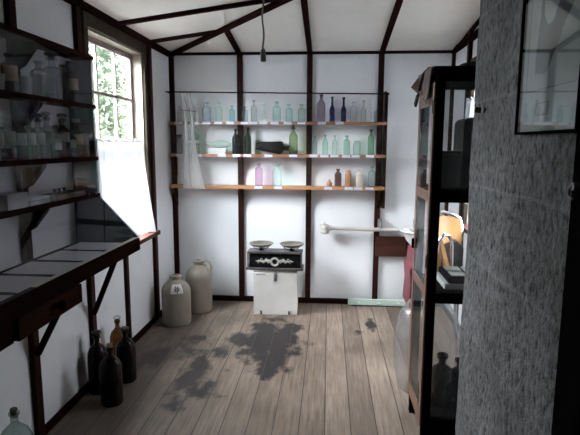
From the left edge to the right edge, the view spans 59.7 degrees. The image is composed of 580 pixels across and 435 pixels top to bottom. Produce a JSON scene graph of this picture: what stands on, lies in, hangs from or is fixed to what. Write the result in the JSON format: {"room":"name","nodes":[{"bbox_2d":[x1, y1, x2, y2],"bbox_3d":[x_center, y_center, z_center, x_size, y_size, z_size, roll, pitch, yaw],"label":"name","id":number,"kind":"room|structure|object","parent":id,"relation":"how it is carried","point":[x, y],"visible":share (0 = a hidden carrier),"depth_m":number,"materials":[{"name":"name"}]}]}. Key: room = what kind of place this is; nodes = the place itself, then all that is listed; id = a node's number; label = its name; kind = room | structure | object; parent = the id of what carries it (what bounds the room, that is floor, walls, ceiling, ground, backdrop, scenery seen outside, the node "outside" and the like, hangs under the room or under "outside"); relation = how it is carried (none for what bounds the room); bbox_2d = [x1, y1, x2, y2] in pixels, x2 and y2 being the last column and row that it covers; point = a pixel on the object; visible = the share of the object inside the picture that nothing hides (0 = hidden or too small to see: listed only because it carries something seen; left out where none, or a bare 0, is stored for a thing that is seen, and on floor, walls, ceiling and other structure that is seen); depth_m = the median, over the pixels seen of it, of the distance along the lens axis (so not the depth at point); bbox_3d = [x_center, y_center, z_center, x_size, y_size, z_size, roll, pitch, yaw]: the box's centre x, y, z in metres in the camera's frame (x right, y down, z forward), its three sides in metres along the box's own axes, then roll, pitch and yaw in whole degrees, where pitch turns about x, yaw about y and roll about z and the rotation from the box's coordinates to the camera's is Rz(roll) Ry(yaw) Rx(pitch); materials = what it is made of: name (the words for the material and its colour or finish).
{"room":"pharmacy","nodes":[
{"label":"pharmacy","id":0,"kind":"room"},
{"bbox_2d":[0,0,174,434],"bbox_3d":[-1.341,0.071,1.918,0.100,2.380,5.760,1,8,4],"label":"wall","id":1,"kind":"structure","parent":0,"point":[64,367],"depth_m":2.70,"materials":[{"name":"white paint"}]},
{"bbox_2d":[3,0,45,434],"bbox_3d":[-1.242,-0.008,2.365,0.028,2.250,0.048,1,8,4],"label":"trim","id":2,"kind":"structure","parent":1,"relation":"attached to","point":[9,6],"depth_m":2.37,"materials":[{"name":"brown wood"}]},
{"bbox_2d":[0,237,139,355],"bbox_3d":[-1.120,0.582,1.360,0.398,0.501,3.346,1,8,4],"label":"workbench","id":3,"kind":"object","parent":1,"relation":"attached to","point":[27,311],"depth_m":2.01,"materials":[{"name":"brown wood"}]},
{"bbox_2d":[0,295,12,300],"bbox_3d":[-1.119,0.295,1.724,0.256,0.002,0.220,1,8,3],"label":"paper sheet","id":4,"kind":"object","parent":3,"relation":"on","point":[2,297],"visible":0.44,"depth_m":1.81,"materials":[{"name":"grey paper"}]},
{"bbox_2d":[0,275,49,292],"bbox_3d":[-1.095,0.259,1.978,0.256,0.002,0.220,1,8,5],"label":"paper sheet","id":5,"kind":"object","parent":3,"relation":"on","point":[15,284],"visible":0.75,"depth_m":1.99,"materials":[{"name":"grey paper"}]},
{"bbox_2d":[4,262,80,273],"bbox_3d":[-1.080,0.222,2.231,0.256,0.003,0.215,1,8,3],"label":"paper sheet","id":6,"kind":"object","parent":3,"relation":"on","point":[31,267],"visible":0.89,"depth_m":2.22,"materials":[{"name":"grey paper"}]},
{"bbox_2d":[37,250,101,260],"bbox_3d":[-1.057,0.186,2.475,0.256,0.003,0.205,1,8,5],"label":"paper sheet","id":7,"kind":"object","parent":3,"relation":"on","point":[63,254],"visible":0.87,"depth_m":2.47,"materials":[{"name":"grey paper"}]},
{"bbox_2d":[65,242,120,249],"bbox_3d":[-1.043,0.152,2.708,0.256,0.002,0.190,1,8,3],"label":"paper sheet","id":8,"kind":"object","parent":3,"relation":"on","point":[81,245],"visible":0.85,"depth_m":2.70,"materials":[{"name":"grey paper"}]},
{"bbox_2d":[0,22,139,241],"bbox_3d":[-1.154,-0.115,1.210,0.370,1.056,3.245,1,8,4],"label":"display shelf","id":9,"kind":"object","parent":1,"relation":"attached to","point":[95,219],"visible":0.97,"depth_m":2.73,"materials":[{"name":"brown wood"}]},
{"bbox_2d":[0,73,4,89],"bbox_3d":[-1.193,-0.549,2.060,0.060,0.072,0.059,1,8,4],"label":"ceramic jar","id":10,"kind":"object","parent":9,"relation":"on","point":[2,76],"visible":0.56,"depth_m":2.05,"materials":[{"name":"white ceramic"}]},
{"bbox_2d":[0,131,6,157],"bbox_3d":[-1.196,-0.320,2.057,0.065,0.180,0.065,1,8,4],"label":"bottle","id":11,"kind":"object","parent":9,"relation":"on","point":[2,142],"visible":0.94,"depth_m":2.05,"materials":[{"name":"clear glass"}]},
{"bbox_2d":[1,116,17,160],"bbox_3d":[-1.190,-0.333,2.131,0.069,0.184,0.069,1,8,4],"label":"bottle","id":12,"kind":"object","parent":9,"relation":"on","point":[9,136],"visible":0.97,"depth_m":2.11,"materials":[{"name":"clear glass"}]},
{"bbox_2d":[0,52,19,91],"bbox_3d":[-1.185,-0.608,2.136,0.069,0.167,0.069,1,8,4],"label":"glass bottle","id":13,"kind":"object","parent":9,"relation":"on","point":[9,68],"visible":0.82,"depth_m":2.11,"materials":[{"name":"clear glass"}]},
{"bbox_2d":[0,192,27,210],"bbox_3d":[-1.194,-0.069,2.140,0.096,0.065,0.146,1,8,4],"label":"display box","id":14,"kind":"object","parent":9,"relation":"on","point":[9,201],"visible":1,"depth_m":2.11,"materials":[{"name":"white cardboard"}]},
{"bbox_2d":[13,121,28,153],"bbox_3d":[-1.184,-0.341,2.210,0.067,0.176,0.067,1,8,4],"label":"bottle","id":15,"kind":"object","parent":9,"relation":"on","point":[21,138],"visible":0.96,"depth_m":2.19,"materials":[{"name":"clear glass"}]},
{"bbox_2d":[19,76,32,93],"bbox_3d":[-1.179,-0.581,2.241,0.072,0.083,0.071,1,8,4],"label":"ceramic jar","id":16,"kind":"object","parent":9,"relation":"on","point":[25,82],"visible":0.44,"depth_m":2.22,"materials":[{"name":"white ceramic"}]},
{"bbox_2d":[21,119,37,159],"bbox_3d":[-1.178,-0.353,2.284,0.063,0.180,0.063,1,8,4],"label":"bottle","id":17,"kind":"object","parent":9,"relation":"on","point":[32,137],"visible":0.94,"depth_m":2.27,"materials":[{"name":"clear glass"}]},
{"bbox_2d":[31,113,46,146],"bbox_3d":[-1.173,-0.379,2.356,0.065,0.210,0.065,1,8,4],"label":"bottle","id":18,"kind":"object","parent":9,"relation":"on","point":[41,138],"visible":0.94,"depth_m":2.34,"materials":[{"name":"clear glass"}]},
{"bbox_2d":[28,195,50,205],"bbox_3d":[-1.181,-0.078,2.310,0.090,0.034,0.160,1,8,4],"label":"instrument case","id":19,"kind":"object","parent":9,"relation":"on","point":[33,200],"visible":0.69,"depth_m":2.30,"materials":[{"name":"metal"}]},
{"bbox_2d":[32,60,48,95],"bbox_3d":[-1.169,-0.641,2.353,0.065,0.170,0.065,1,8,4],"label":"glass bottle","id":20,"kind":"object","parent":9,"relation":"on","point":[35,71],"visible":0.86,"depth_m":2.33,"materials":[{"name":"clear glass"}]},
{"bbox_2d":[39,111,55,158],"bbox_3d":[-1.167,-0.396,2.429,0.067,0.222,0.067,1,8,4],"label":"bottle","id":21,"kind":"object","parent":9,"relation":"on","point":[49,135],"visible":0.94,"depth_m":2.41,"materials":[{"name":"clear glass"}]},
{"bbox_2d":[42,51,63,91],"bbox_3d":[-1.160,-0.689,2.467,0.092,0.231,0.091,1,8,4],"label":"glass bottle","id":22,"kind":"object","parent":9,"relation":"on","point":[50,54],"visible":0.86,"depth_m":2.44,"materials":[{"name":"clear glass"}]},
{"bbox_2d":[50,125,62,157],"bbox_3d":[-1.161,-0.376,2.507,0.055,0.160,0.055,1,8,4],"label":"bottle","id":23,"kind":"object","parent":9,"relation":"on","point":[58,141],"visible":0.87,"depth_m":2.49,"materials":[{"name":"clear glass"}]},
{"bbox_2d":[55,113,70,157],"bbox_3d":[-1.156,-0.416,2.570,0.069,0.221,0.069,1,8,4],"label":"bottle","id":24,"kind":"object","parent":9,"relation":"on","point":[65,133],"visible":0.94,"depth_m":2.55,"materials":[{"name":"clear glass"}]},
{"bbox_2d":[41,190,84,200],"bbox_3d":[-1.161,-0.114,2.576,0.096,0.028,0.300,1,8,4],"label":"wooden tray","id":25,"kind":"object","parent":9,"relation":"on","point":[70,193],"visible":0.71,"depth_m":2.54,"materials":[{"name":"brown wood"}]},
{"bbox_2d":[62,66,79,90],"bbox_3d":[-1.146,-0.699,2.644,0.073,0.200,0.073,1,8,4],"label":"glass bottle","id":26,"kind":"object","parent":9,"relation":"on","point":[72,84],"visible":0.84,"depth_m":2.61,"materials":[{"name":"beige glass"}]},
{"bbox_2d":[69,130,77,156],"bbox_3d":[-1.151,-0.386,2.647,0.065,0.140,0.065,1,8,4],"label":"bottle","id":27,"kind":"object","parent":9,"relation":"on","point":[73,141],"visible":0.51,"depth_m":2.63,"materials":[{"name":"glass"}]},
{"bbox_2d":[71,119,83,156],"bbox_3d":[-1.145,-0.427,2.713,0.069,0.202,0.069,1,8,4],"label":"bottle","id":28,"kind":"object","parent":9,"relation":"on","point":[78,134],"visible":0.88,"depth_m":2.69,"materials":[{"name":"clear glass"}]},
{"bbox_2d":[83,134,89,156],"bbox_3d":[-1.137,-0.397,2.775,0.060,0.125,0.028,1,8,4],"label":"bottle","id":29,"kind":"object","parent":9,"relation":"on","point":[86,136],"visible":0.49,"depth_m":2.76,"materials":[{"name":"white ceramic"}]},
{"bbox_2d":[71,5,96,346],"bbox_3d":[-1.196,-0.096,2.967,0.028,2.250,0.048,1,8,4],"label":"trim","id":30,"kind":"structure","parent":1,"relation":"attached to","point":[76,12],"depth_m":3.02,"materials":[{"name":"brown wood"}]},
{"bbox_2d":[35,309,161,434],"bbox_3d":[-1.284,1.153,2.071,0.026,0.035,5.560,1,8,4],"label":"baseboard","id":31,"kind":"structure","parent":1,"relation":"attached to","point":[84,390],"depth_m":2.87,"materials":[{"name":"brown wood"}]},
{"bbox_2d":[63,0,172,56],"bbox_3d":[-1.266,-1.050,1.749,0.040,0.060,5.560,1,8,4],"label":"trim","id":32,"kind":"structure","parent":1,"relation":"attached to","point":[83,5],"depth_m":3.28,"materials":[{"name":"brown wood"}]},
{"bbox_2d":[81,10,160,244],"bbox_3d":[-1.192,-0.519,3.480,0.185,1.482,1.135,1,8,4],"label":"window","id":33,"kind":"structure","parent":1,"relation":"in","point":[96,32],"depth_m":3.73,"materials":[{"name":"brown paint"}]},
{"bbox_2d":[95,138,155,235],"bbox_3d":[-1.114,-0.180,3.455,0.084,0.720,0.900,1,8,4],"label":"window curtain","id":34,"kind":"object","parent":33,"relation":"hanging from","point":[123,183],"visible":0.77,"depth_m":3.48,"materials":[{"name":"fabric"}]},
{"bbox_2d":[123,256,131,338],"bbox_3d":[-1.160,0.593,3.612,0.024,0.700,0.040,1,8,4],"label":"trim","id":35,"kind":"structure","parent":1,"relation":"attached to","point":[125,260],"depth_m":3.59,"materials":[{"name":"brown wood"}]},
{"bbox_2d":[146,45,159,319],"bbox_3d":[-1.109,-0.260,4.094,0.028,2.250,0.055,1,8,4],"label":"trim","id":36,"kind":"structure","parent":1,"relation":"attached to","point":[148,47],"depth_m":4.07,"materials":[{"name":"wood"}]},
{"bbox_2d":[150,30,215,43],"bbox_3d":[-0.833,-1.406,3.904,0.576,0.120,0.040,1,8,4],"label":"trim","id":37,"kind":"structure","parent":1,"relation":"attached to","point":[198,34],"depth_m":3.89,"materials":[{"name":"brown wood"}]},
{"bbox_2d":[47,300,459,434],"bbox_3d":[-0.045,1.230,1.987,2.750,0.080,5.760,1,8,4],"label":"floor","id":38,"kind":"structure","parent":0,"point":[322,369],"depth_m":3.21,"materials":[{"name":"brown wood"}]},
{"bbox_2d":[1,407,32,434],"bbox_3d":[-1.187,0.984,2.191,0.144,0.336,0.144,1,8,4],"label":"bottle","id":39,"kind":"object","parent":38,"relation":"on","point":[14,410],"visible":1,"depth_m":2.17,"materials":[{"name":"glass"}]},
{"bbox_2d":[87,329,106,394],"bbox_3d":[-1.135,0.848,2.983,0.114,0.378,0.114,1,8,4],"label":"bottle","id":40,"kind":"object","parent":38,"relation":"on","point":[96,353],"visible":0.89,"depth_m":2.94,"materials":[{"name":"brown glass"}]},
{"bbox_2d":[99,343,123,407],"bbox_3d":[-1.011,0.880,2.852,0.124,0.353,0.124,1,8,4],"label":"bottle","id":41,"kind":"object","parent":38,"relation":"on","point":[110,366],"visible":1,"depth_m":2.81,"materials":[{"name":"brown glass"}]},
{"bbox_2d":[110,315,121,355],"bbox_3d":[-1.107,0.812,3.255,0.100,0.371,0.100,1,8,4],"label":"bottle","id":42,"kind":"object","parent":38,"relation":"on","point":[115,336],"visible":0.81,"depth_m":3.21,"materials":[{"name":"orange glass"}]},
{"bbox_2d":[115,326,136,383],"bbox_3d":[-1.017,0.845,3.131,0.120,0.343,0.120,1,8,4],"label":"bottle","id":43,"kind":"object","parent":38,"relation":"on","point":[125,350],"visible":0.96,"depth_m":3.09,"materials":[{"name":"brown glass"}]},
{"bbox_2d":[161,274,190,326],"bbox_3d":[-0.931,0.666,4.142,0.236,0.405,0.241,1,8,4],"label":"jug","id":44,"kind":"object","parent":38,"relation":"on","point":[176,292],"visible":1,"depth_m":4.05,"materials":[{"name":"ceramic"}]},
{"bbox_2d":[185,259,211,313],"bbox_3d":[-0.801,0.592,4.450,0.235,0.464,0.230,1,8,4],"label":"jug","id":45,"kind":"object","parent":38,"relation":"on","point":[198,276],"visible":0.94,"depth_m":4.37,"materials":[{"name":"ceramic"}]},
{"bbox_2d":[253,270,297,314],"bbox_3d":[-0.120,0.626,4.478,0.380,0.394,0.298,1,8,2],"label":"box","id":46,"kind":"object","parent":38,"relation":"on","point":[275,292],"visible":0.87,"depth_m":4.34,"materials":[{"name":"paint"}]},
{"bbox_2d":[246,240,303,270],"bbox_3d":[-0.125,0.329,4.375,0.494,0.221,0.212,1,8,4],"label":"scale","id":47,"kind":"object","parent":46,"relation":"on","point":[260,258],"visible":1,"depth_m":4.32,"materials":[{"name":"metal"}]},
{"bbox_2d":[348,298,421,306],"bbox_3d":[0.862,0.782,4.590,0.665,0.062,0.070,1,8,4],"label":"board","id":48,"kind":"object","parent":38,"relation":"on","point":[351,301],"visible":0.8,"depth_m":4.61,"materials":[{"name":"green paint"}]},
{"bbox_2d":[399,219,426,316],"bbox_3d":[1.113,0.428,4.365,0.356,0.829,0.356,1,8,4],"label":"basin","id":49,"kind":"object","parent":38,"relation":"on","point":[408,234],"visible":0.34,"depth_m":4.31,"materials":[{"name":"white ceramic"}]},
{"bbox_2d":[402,210,463,343],"bbox_3d":[1.036,0.459,3.592,0.432,0.992,0.416,1,8,4],"label":"chair","id":50,"kind":"object","parent":38,"relation":"on","point":[451,229],"visible":0.45,"depth_m":3.63,"materials":[{"name":"red fabric"}]},
{"bbox_2d":[440,239,463,266],"bbox_3d":[1.142,0.302,3.587,0.150,0.295,0.065,1,8,4],"label":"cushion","id":51,"kind":"object","parent":50,"relation":"on","point":[458,250],"depth_m":3.55,"materials":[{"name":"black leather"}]},
{"bbox_2d":[407,66,475,434],"bbox_3d":[0.929,0.212,2.484,0.603,1.800,0.402,1,8,4],"label":"display cabinet","id":52,"kind":"object","parent":38,"relation":"on","point":[432,420],"visible":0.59,"depth_m":2.38,"materials":[{"name":"black wood"}]},
{"bbox_2d":[411,66,434,106],"bbox_3d":[0.686,-0.618,2.384,0.161,0.180,0.298,0,8,-4],"label":"cloth","id":53,"kind":"object","parent":52,"relation":"hanging from","point":[421,86],"visible":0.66,"depth_m":2.37,"materials":[{"name":"brown fabric"}]},
{"bbox_2d":[431,352,451,407],"bbox_3d":[0.766,0.814,2.553,0.100,0.265,0.099,1,8,4],"label":"glass bottle","id":54,"kind":"object","parent":52,"relation":"on","point":[441,385],"visible":0.98,"depth_m":2.52,"materials":[{"name":"black glass"}]},
{"bbox_2d":[421,273,463,291],"bbox_3d":[0.950,0.336,2.515,0.537,0.018,0.333,1,8,4],"label":"shelf","id":55,"kind":"object","parent":52,"relation":"attached to","point":[439,288],"depth_m":2.41,"materials":[{"name":"black wood"}]},
{"bbox_2d":[425,184,468,189],"bbox_3d":[0.953,-0.139,2.445,0.537,0.018,0.333,1,8,4],"label":"shelf","id":56,"kind":"object","parent":52,"relation":"attached to","point":[426,185],"depth_m":2.34,"materials":[{"name":"black wood"}]},
{"bbox_2d":[441,150,459,187],"bbox_3d":[0.749,-0.236,2.442,0.104,0.172,0.144,1,8,4],"label":"metal tin","id":57,"kind":"object","parent":52,"relation":"on","point":[450,159],"visible":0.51,"depth_m":2.37,"materials":[{"name":"black metal"}]},
{"bbox_2d":[437,272,463,289],"bbox_3d":[0.940,0.315,2.497,0.400,0.028,0.240,1,8,4],"label":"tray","id":58,"kind":"object","parent":52,"relation":"on","point":[440,278],"visible":0.24,"depth_m":2.39,"materials":[{"name":"plastic"}]},
{"bbox_2d":[438,266,464,283],"bbox_3d":[0.945,0.282,2.492,0.370,0.036,0.230,1,8,4],"label":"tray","id":59,"kind":"object","parent":58,"relation":"on","point":[451,274],"visible":0.3,"depth_m":2.46,"materials":[{"name":"black plastic"}]},
{"bbox_2d":[451,357,458,402],"bbox_3d":[0.863,0.830,2.588,0.084,0.225,0.083,1,8,4],"label":"glass bottle","id":60,"kind":"object","parent":52,"relation":"on","point":[455,370],"visible":0.38,"depth_m":2.56,"materials":[{"name":"black glass"}]},
{"bbox_2d":[453,117,473,187],"bbox_3d":[0.945,-0.325,2.426,0.270,0.354,0.184,1,8,4],"label":"case","id":61,"kind":"object","parent":52,"relation":"on","point":[463,128],"visible":0.29,"depth_m":2.36,"materials":[{"name":"grey metal"}]},
{"bbox_2d":[459,61,475,65],"bbox_3d":[0.950,-0.706,2.357,0.324,0.046,0.270,1,8,4],"label":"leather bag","id":62,"kind":"object","parent":52,"relation":"on","point":[473,63],"visible":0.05,"depth_m":2.28,"materials":[{"name":"black leather"}]},
{"bbox_2d":[83,0,479,51],"bbox_3d":[-0.043,-1.220,1.630,2.692,0.398,5.760,1,8,4],"label":"ceiling","id":63,"kind":"structure","parent":0,"point":[335,25],"depth_m":3.67,"materials":[{"name":"white paint"}]},
{"bbox_2d":[119,0,282,25],"bbox_3d":[-0.580,-1.355,3.283,1.176,0.200,0.040,1,8,4],"label":"trim","id":64,"kind":"structure","parent":63,"relation":"attached to","point":[249,2],"depth_m":3.28,"materials":[{"name":"brown wood"}]},
{"bbox_2d":[225,30,241,54],"bbox_3d":[-0.465,-1.441,4.126,0.042,0.129,0.641,1,8,4],"label":"trim","id":65,"kind":"structure","parent":63,"relation":"attached to","point":[228,34],"depth_m":4.12,"materials":[{"name":"brown wood"}]},
{"bbox_2d":[260,0,265,61],"bbox_3d":[-0.134,-1.041,2.494,0.056,0.527,0.055,1,8,4],"label":"pendant light","id":66,"kind":"object","parent":63,"relation":"hanging from","point":[263,52],"visible":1,"depth_m":2.51,"materials":[{"name":"black metal"}]},
{"bbox_2d":[300,0,311,53],"bbox_3d":[0.127,-1.428,3.769,0.042,0.211,1.258,1,8,4],"label":"trim","id":67,"kind":"structure","parent":63,"relation":"attached to","point":[304,4],"depth_m":3.70,"materials":[{"name":"brown wood"}]},
{"bbox_2d":[174,53,451,300],"bbox_3d":[0.217,-0.324,4.608,2.592,2.400,0.100,1,8,4],"label":"wall","id":68,"kind":"structure","parent":0,"point":[341,260],"depth_m":4.54,"materials":[{"name":"white paint"}]},
{"bbox_2d":[168,56,179,273],"bbox_3d":[-1.060,-0.340,4.640,0.042,2.250,0.028,1,8,4],"label":"trim","id":69,"kind":"structure","parent":68,"relation":"attached to","point":[170,59],"depth_m":4.62,"materials":[{"name":"brown wood"}]},
{"bbox_2d":[171,0,292,55],"bbox_3d":[0.074,-1.421,3.146,0.050,0.386,3.529,-7,11,-40],"label":"trim","id":70,"kind":"structure","parent":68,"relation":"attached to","point":[273,5],"depth_m":3.71,"materials":[{"name":"brown wood"}]},
{"bbox_2d":[237,55,244,296],"bbox_3d":[-0.447,-0.330,4.594,0.048,2.250,0.028,1,8,4],"label":"trim","id":71,"kind":"structure","parent":68,"relation":"attached to","point":[239,57],"depth_m":4.60,"materials":[{"name":"brown wood"}]},
{"bbox_2d":[165,91,389,208],"bbox_3d":[-0.120,-0.591,4.461,1.925,1.014,0.162,1,8,4],"label":"shelf rack","id":72,"kind":"object","parent":68,"relation":"attached to","point":[174,187],"visible":1,"depth_m":4.41,"materials":[{"name":"brown wood"}]},
{"bbox_2d":[180,92,204,188],"bbox_3d":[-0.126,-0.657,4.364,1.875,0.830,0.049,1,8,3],"label":"plastic sheet","id":73,"kind":"object","parent":72,"relation":"hanging from","point":[192,176],"visible":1,"depth_m":4.42,"materials":[{"name":"plastic"}]},
{"bbox_2d":[207,148,226,153],"bbox_3d":[-0.645,-0.591,4.489,0.162,0.049,0.076,1,8,4],"label":"box","id":74,"kind":"object","parent":72,"relation":"on","point":[210,150],"visible":1,"depth_m":4.45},
{"bbox_2d":[232,129,238,153],"bbox_3d":[-0.481,-0.673,4.471,0.062,0.219,0.061,1,8,4],"label":"glass bottle","id":75,"kind":"object","parent":72,"relation":"on","point":[235,139],"visible":1,"depth_m":4.45,"materials":[{"name":"glass"}]},
{"bbox_2d":[245,127,250,153],"bbox_3d":[-0.370,-0.676,4.454,0.060,0.231,0.059,1,8,4],"label":"glass bottle","id":76,"kind":"object","parent":72,"relation":"on","point":[247,136],"visible":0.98,"depth_m":4.43,"materials":[{"name":"green glass"}]},
{"bbox_2d":[256,141,288,153],"bbox_3d":[-0.153,-0.617,4.463,0.293,0.112,0.112,1,8,4],"label":"bottle","id":77,"kind":"object","parent":72,"relation":"on","point":[277,147],"visible":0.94,"depth_m":4.42,"materials":[{"name":"black glass"}]},
{"bbox_2d":[272,163,281,185],"bbox_3d":[-0.115,-0.380,4.479,0.082,0.196,0.081,1,8,4],"label":"glass jar","id":78,"kind":"object","parent":72,"relation":"on","point":[274,164],"visible":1,"depth_m":4.46,"materials":[{"name":"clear glass"}]},
{"bbox_2d":[289,125,297,153],"bbox_3d":[0.029,-0.679,4.418,0.078,0.250,0.077,1,8,4],"label":"glass bottle","id":79,"kind":"object","parent":72,"relation":"on","point":[293,126],"visible":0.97,"depth_m":4.40,"materials":[{"name":"green glass"}]},
{"bbox_2d":[317,94,324,121],"bbox_3d":[0.269,-0.943,4.360,0.074,0.232,0.073,1,8,4],"label":"glass bottle","id":80,"kind":"object","parent":72,"relation":"on","point":[320,94],"visible":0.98,"depth_m":4.34,"materials":[{"name":"purple glass"}]},
{"bbox_2d":[329,97,334,121],"bbox_3d":[0.364,-0.933,4.362,0.046,0.213,0.046,1,8,4],"label":"glass bottle","id":81,"kind":"object","parent":72,"relation":"on","point":[332,109],"visible":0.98,"depth_m":4.35,"materials":[{"name":"blue glass"}]},
{"bbox_2d":[334,169,341,186],"bbox_3d":[0.422,-0.350,4.442,0.062,0.153,0.062,1,8,4],"label":"bottle","id":82,"kind":"object","parent":72,"relation":"on","point":[338,176],"visible":1,"depth_m":4.42,"materials":[{"name":"glass"}]},
{"bbox_2d":[341,97,345,121],"bbox_3d":[0.462,-0.930,4.361,0.046,0.209,0.046,1,8,4],"label":"glass bottle","id":83,"kind":"object","parent":72,"relation":"on","point":[343,109],"visible":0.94,"depth_m":4.35,"materials":[{"name":"blue glass"}]},
{"bbox_2d":[345,170,350,186],"bbox_3d":[0.511,-0.345,4.436,0.056,0.145,0.055,1,8,4],"label":"bottle","id":84,"kind":"object","parent":72,"relation":"on","point":[348,172],"visible":1,"depth_m":4.41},
{"bbox_2d":[356,169,362,186],"bbox_3d":[0.611,-0.348,4.427,0.062,0.155,0.061,1,8,4],"label":"bottle","id":85,"kind":"object","parent":72,"relation":"on","point":[359,175],"visible":1,"depth_m":4.41,"materials":[{"name":"beige ceramic"}]},
{"bbox_2d":[305,54,312,297],"bbox_3d":[0.169,-0.321,4.548,0.048,2.250,0.028,1,8,4],"label":"trim","id":86,"kind":"structure","parent":68,"relation":"attached to","point":[309,56],"depth_m":4.53,"materials":[{"name":"brown wood"}]},
{"bbox_2d":[176,50,451,55],"bbox_3d":[0.167,-1.433,4.383,2.492,0.032,0.034,1,8,4],"label":"trim","id":87,"kind":"structure","parent":68,"relation":"attached to","point":[403,51],"depth_m":4.36,"materials":[{"name":"wood"}]},
{"bbox_2d":[212,295,440,306],"bbox_3d":[0.157,0.770,4.706,2.492,0.045,0.030,1,8,4],"label":"baseboard","id":88,"kind":"structure","parent":68,"relation":"attached to","point":[214,297],"depth_m":4.69,"materials":[{"name":"brown wood"}]},
{"bbox_2d":[320,219,413,233],"bbox_3d":[0.681,0.086,4.500,0.831,0.135,0.097,1,8,2],"label":"pipe","id":89,"kind":"object","parent":68,"relation":"attached to","point":[325,228],"visible":1,"depth_m":4.48,"materials":[{"name":"white metal"}]},
{"bbox_2d":[372,53,384,298],"bbox_3d":[0.784,-0.311,4.502,0.048,2.250,0.028,1,8,4],"label":"trim","id":90,"kind":"structure","parent":68,"relation":"attached to","point":[381,56],"depth_m":4.47,"materials":[{"name":"brown wood"}]},
{"bbox_2d":[380,0,402,53],"bbox_3d":[0.720,-1.415,3.412,0.042,0.293,1.876,1,8,4],"label":"trim","id":91,"kind":"structure","parent":68,"relation":"attached to","point":[398,3],"depth_m":3.67,"materials":[{"name":"brown wood"}]},
{"bbox_2d":[375,236,408,256],"bbox_3d":[0.953,0.262,4.541,0.365,0.180,0.029,1,8,4],"label":"board","id":92,"kind":"object","parent":68,"relation":"attached to","point":[390,246],"visible":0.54,"depth_m":4.54,"materials":[{"name":"brown wood"}]},
{"bbox_2d":[444,53,455,215],"bbox_3d":[1.390,-0.301,4.456,0.029,2.250,0.028,1,8,4],"label":"trim","id":93,"kind":"structure","parent":68,"relation":"attached to","point":[451,105],"depth_m":4.37,"materials":[{"name":"brown wood"}]},
{"bbox_2d":[445,25,478,325],"bbox_3d":[1.360,-0.255,3.202,0.100,2.680,2.520,1,8,4],"label":"wall","id":94,"kind":"structure","parent":0,"point":[461,56],"depth_m":4.14,"materials":[{"name":"white paint"}]},
{"bbox_2d":[441,304,460,332],"bbox_3d":[1.294,0.971,3.386,0.020,0.040,2.520,1,8,4],"label":"baseboard","id":95,"kind":"structure","parent":94,"relation":"attached to","point":[446,310],"depth_m":4.31,"materials":[{"name":"white wood"}]},
{"bbox_2d":[453,29,472,321],"bbox_3d":[1.352,-0.264,3.957,0.028,2.320,0.050,1,8,4],"label":"trim","id":96,"kind":"structure","parent":94,"relation":"attached to","point":[470,43],"depth_m":3.83,"materials":[{"name":"brown wood"}]},
{"bbox_2d":[451,28,478,53],"bbox_3d":[1.297,-1.236,3.064,0.035,0.044,2.520,1,8,4],"label":"trim","id":97,"kind":"structure","parent":94,"relation":"attached to","point":[473,36],"depth_m":3.86,"materials":[{"name":"brown wood"}]},
{"bbox_2d":[462,56,475,233],"bbox_3d":[1.355,-0.485,3.397,0.185,1.262,1.030,1,8,4],"label":"window","id":98,"kind":"structure","parent":94,"relation":"in","point":[471,92],"depth_m":3.86,"materials":[{"name":"brown paint"}]},
{"bbox_2d":[464,95,474,203],"bbox_3d":[1.273,-0.450,3.439,0.084,0.780,0.930,1,8,4],"label":"window curtain","id":99,"kind":"object","parent":98,"relation":"hanging from","point":[469,111],"visible":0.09,"depth_m":3.73,"materials":[{"name":"fabric"}]},
{"bbox_2d":[460,16,479,41],"bbox_3d":[1.312,-1.401,3.056,0.042,0.375,2.493,1,8,4],"label":"trim","id":100,"kind":"structure","parent":94,"relation":"attached to","point":[475,25],"depth_m":3.69,"materials":[{"name":"brown wood"}]},
{"bbox_2d":[455,0,576,434],"bbox_3d":[0.974,-0.165,1.538,0.617,2.980,0.867,1,8,4],"label":"stone wall","id":101,"kind":"structure","parent":0,"point":[519,205],"depth_m":1.56,"materials":[{"name":"grey stone"}]},
{"bbox_2d":[474,107,480,112],"bbox_3d":[0.683,-0.392,1.842,0.022,0.024,0.023,1,8,4],"label":"peg","id":102,"kind":"object","parent":101,"relation":"attached to","point":[476,109],"visible":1,"depth_m":1.83,"materials":[{"name":"black metal"}]},
{"bbox_2d":[514,0,579,134],"bbox_3d":[0.644,-0.609,1.214,0.024,0.805,0.368,1,8,4],"label":"framed print","id":103,"kind":"object","parent":101,"relation":"attached to","point":[548,85],"visible":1,"depth_m":1.26,"materials":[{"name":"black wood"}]},
{"bbox_2d":[551,132,579,434],"bbox_3d":[0.670,0.159,1.106,0.084,2.300,0.120,1,8,4],"label":"trim","id":104,"kind":"structure","parent":101,"relation":"attached to","point":[566,407],"depth_m":1.13,"materials":[{"name":"black wood"}]},
{"bbox_2d":[567,183,579,199],"bbox_3d":[0.622,-0.058,1.108,0.020,0.038,0.026,1,8,4],"label":"coat hook","id":105,"kind":"object","parent":101,"relation":"attached to","point":[573,186],"visible":1,"depth_m":1.10,"materials":[{"name":"metal"}]},
{"label":"outside","id":106,"kind":"structure","parent":0,"visible":0},
{"bbox_3d":[0.144,1.557,2.243,28.000,0.200,28.000,1,8,4],"label":"ground","id":107,"kind":"structure","parent":106,"visible":0},
{"bbox_2d":[89,43,128,138],"bbox_3d":[-2.971,-1.361,6.728,2.213,4.263,2.356,3,9,21],"label":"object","id":108,"kind":"object","parent":107,"relation":"on","point":[106,104],"visible":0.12,"depth_m":6.51,"materials":[{"name":"white"}]},
{"bbox_2d":[93,56,128,138],"bbox_3d":[-3.217,-1.533,9.158,2.846,3.926,2.600,2,9,12],"label":"shrub","id":109,"kind":"object","parent":107,"relation":"on","point":[119,73],"visible":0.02,"depth_m":8.60,"materials":[{"name":"green plant"}]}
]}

